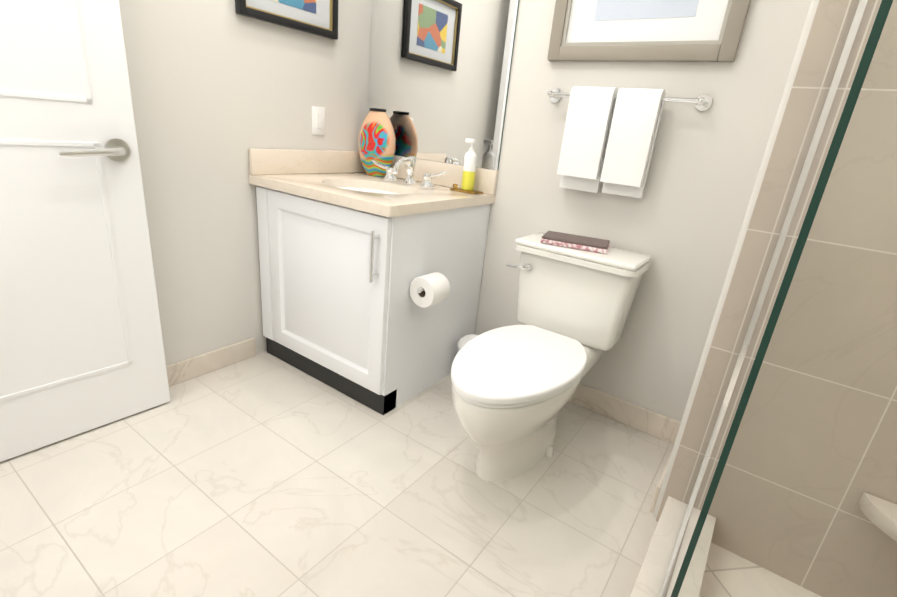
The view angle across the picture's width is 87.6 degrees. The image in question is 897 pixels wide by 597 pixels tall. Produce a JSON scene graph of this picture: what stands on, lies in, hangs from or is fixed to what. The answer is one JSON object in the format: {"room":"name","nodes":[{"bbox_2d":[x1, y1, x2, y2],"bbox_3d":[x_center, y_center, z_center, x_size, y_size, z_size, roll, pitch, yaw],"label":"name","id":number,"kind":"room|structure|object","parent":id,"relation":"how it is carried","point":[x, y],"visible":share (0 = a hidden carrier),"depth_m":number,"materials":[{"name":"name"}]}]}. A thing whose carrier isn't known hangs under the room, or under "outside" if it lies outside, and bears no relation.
{"room":"bathroom","nodes":[
{"label":"bathroom","id":0,"kind":"room"},
{"bbox_2d":[119,0,371,365],"bbox_3d":[-1.168,-0.845,1.643,0.120,2.600,2.380,18,24,31],"label":"wall","id":1,"kind":"structure","parent":0,"point":[219,88],"depth_m":2.00,"materials":[{"name":"white paint"}]},
{"bbox_2d":[0,0,170,461],"bbox_3d":[-1.364,-0.595,1.142,0.191,2.422,1.035,18,24,31],"label":"bathroom door","id":2,"kind":"structure","parent":1,"relation":"in","point":[81,346],"depth_m":1.52,"materials":[{"name":"white wood"}]},
{"bbox_2d":[166,338,255,386],"bbox_3d":[-1.415,0.415,1.785,0.012,0.100,1.500,18,24,31],"label":"baseboard","id":3,"kind":"structure","parent":1,"relation":"attached to","point":[199,365],"depth_m":2.18,"materials":[{"name":"beige tile"}]},
{"bbox_2d":[235,0,337,39],"bbox_3d":[-0.673,-1.368,1.993,0.032,0.380,0.510,18,24,31],"label":"framed picture","id":4,"kind":"object","parent":1,"relation":"attached to","point":[318,17],"visible":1,"depth_m":2.07,"materials":[{"name":"black wood"}]},
{"bbox_2d":[312,106,324,134],"bbox_3d":[-0.643,-0.879,2.316,0.009,0.130,0.080,18,24,31],"label":"switch plate","id":5,"kind":"object","parent":1,"relation":"attached to","point":[318,120],"visible":1,"depth_m":2.31,"materials":[{"name":"white plastic"}]},
{"bbox_2d":[0,351,673,596],"bbox_3d":[-0.905,0.842,1.046,4.440,0.100,4.020,18,24,31],"label":"floor","id":6,"kind":"structure","parent":0,"point":[264,474],"depth_m":1.52,"materials":[{"name":"tile"}]},
{"bbox_2d":[248,148,497,414],"bbox_3d":[-0.377,-0.155,2.291,0.852,1.012,0.759,18,24,31],"label":"bathroom vanity","id":7,"kind":"object","parent":6,"relation":"on","point":[350,249],"visible":1,"depth_m":2.05,"materials":[{"name":"white wood"}]},
{"bbox_2d":[358,108,395,176],"bbox_3d":[-0.378,-0.819,2.461,0.248,0.336,0.117,18,24,31],"label":"vase","id":8,"kind":"object","parent":7,"relation":"on","point":[376,139],"visible":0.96,"depth_m":2.40,"materials":[{"name":"multicoloured ceramic"}]},
{"bbox_2d":[371,155,446,188],"bbox_3d":[-0.212,-0.620,2.253,0.479,0.136,0.160,18,24,31],"label":"faucet","id":9,"kind":"object","parent":7,"relation":"on","point":[409,162],"visible":1,"depth_m":2.25,"materials":[{"name":"silver metal"}]},
{"bbox_2d":[410,272,449,307],"bbox_3d":[-0.071,-0.039,1.920,0.130,0.126,0.185,18,24,31],"label":"toilet paper roll","id":10,"kind":"object","parent":7,"relation":"attached to","point":[430,289],"visible":1,"depth_m":1.87,"materials":[{"name":"white paper"}]},
{"bbox_2d":[450,184,482,193],"bbox_3d":[0.086,-0.520,2.217,0.148,0.030,0.072,18,24,31],"label":"soap tray","id":11,"kind":"object","parent":7,"relation":"on","point":[456,187],"visible":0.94,"depth_m":2.20,"materials":[{"name":"gold glass"}]},
{"bbox_2d":[461,138,476,189],"bbox_3d":[0.098,-0.624,2.178,0.064,0.228,0.060,18,24,31],"label":"soap bottle","id":12,"kind":"object","parent":11,"relation":"on","point":[469,168],"visible":1,"depth_m":2.16,"materials":[{"name":"yellow"}]},
{"bbox_2d":[457,334,477,352],"bbox_3d":[0.114,0.298,2.298,0.157,0.250,0.157,18,24,31],"label":"trash can","id":13,"kind":"object","parent":6,"relation":"on","point":[463,341],"visible":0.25,"depth_m":2.25,"materials":[{"name":"white plastic"}]},
{"bbox_2d":[451,232,651,481],"bbox_3d":[0.314,0.226,1.777,0.519,0.777,0.901,18,24,31],"label":"toilet","id":14,"kind":"object","parent":6,"relation":"on","point":[514,388],"visible":1,"depth_m":1.74,"materials":[{"name":"white ceramic"}]},
{"bbox_2d":[540,231,609,253],"bbox_3d":[0.517,-0.232,1.902,0.260,0.028,0.150,13,21,18],"label":"books","id":15,"kind":"object","parent":14,"relation":"on","point":[577,242],"visible":0.98,"depth_m":1.86,"materials":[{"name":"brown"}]},
{"bbox_2d":[629,496,715,596],"bbox_3d":[0.269,0.918,0.836,0.144,0.118,1.740,18,24,31],"label":"trim","id":16,"kind":"structure","parent":6,"relation":"on","point":[650,578],"depth_m":1.30,"materials":[{"name":"stone"}]},
{"bbox_2d":[659,0,892,596],"bbox_3d":[0.656,-0.404,0.753,0.022,2.481,0.817,18,24,31],"label":"glass panel","id":17,"kind":"object","parent":16,"relation":"on","point":[864,35],"visible":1,"depth_m":0.68,"materials":[{"name":"teal"}]},
{"bbox_2d":[699,542,820,596],"bbox_3d":[0.697,1.104,0.573,0.948,0.028,1.740,18,24,31],"label":"shower floor","id":18,"kind":"structure","parent":6,"relation":"on","point":[727,573],"depth_m":1.36,"materials":[{"name":"tile"}]},
{"bbox_2d":[396,0,811,421],"bbox_3d":[0.326,-0.874,2.125,2.020,2.600,0.120,18,24,31],"label":"wall","id":19,"kind":"structure","parent":0,"point":[680,222],"depth_m":1.88,"materials":[{"name":"white paint"}]},
{"bbox_2d":[369,0,519,169],"bbox_3d":[-0.039,-1.457,2.143,0.849,1.585,0.006,18,24,31],"label":"mirror","id":20,"kind":"object","parent":19,"relation":"attached to","point":[440,71],"visible":0.8,"depth_m":2.24,"materials":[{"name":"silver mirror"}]},
{"bbox_2d":[569,383,677,441],"bbox_3d":[0.569,0.438,2.243,1.040,0.110,0.014,18,24,31],"label":"baseboard","id":21,"kind":"structure","parent":19,"relation":"attached to","point":[653,423],"depth_m":2.09,"materials":[{"name":"beige tile"}]},
{"bbox_2d":[547,86,711,197],"bbox_3d":[0.637,-0.609,1.830,0.619,0.394,0.100,18,24,31],"label":"towel rail","id":22,"kind":"object","parent":19,"relation":"attached to","point":[609,137],"visible":1,"depth_m":1.79,"materials":[{"name":"white fabric"}]},
{"bbox_2d":[547,0,750,61],"bbox_3d":[0.713,-1.155,1.658,0.682,0.565,0.030,18,24,31],"label":"picture","id":23,"kind":"object","parent":19,"relation":"attached to","point":[654,30],"visible":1,"depth_m":1.70,"materials":[{"name":"beige wood"}]},
{"bbox_2d":[650,421,680,512],"bbox_3d":[0.835,0.636,1.773,0.012,0.110,0.450,18,24,31],"label":"baseboard","id":24,"kind":"structure","parent":19,"relation":"attached to","point":[672,436],"depth_m":1.63,"materials":[{"name":"beige tile"}]},
{"bbox_2d":[653,0,818,517],"bbox_3d":[1.498,-0.376,1.077,1.240,2.600,0.628,18,24,31],"label":"wall block","id":25,"kind":"object","parent":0,"point":[778,118],"visible":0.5,"depth_m":1.26,"materials":[{"name":"white paint"}]},
{"bbox_2d":[656,0,896,596],"bbox_3d":[1.270,-0.317,0.854,1.104,2.600,0.012,18,24,31],"label":"wall tile","id":26,"kind":"structure","parent":25,"relation":"attached to","point":[812,458],"depth_m":1.22,"materials":[{"name":"beige tile"}]},
{"bbox_2d":[858,492,896,541],"bbox_3d":[1.280,0.640,0.964,0.660,0.047,0.240,18,24,31],"label":"shelf","id":27,"kind":"object","parent":26,"relation":"attached to","point":[880,513],"visible":1,"depth_m":1.17,"materials":[{"name":"stone"}]}
]}

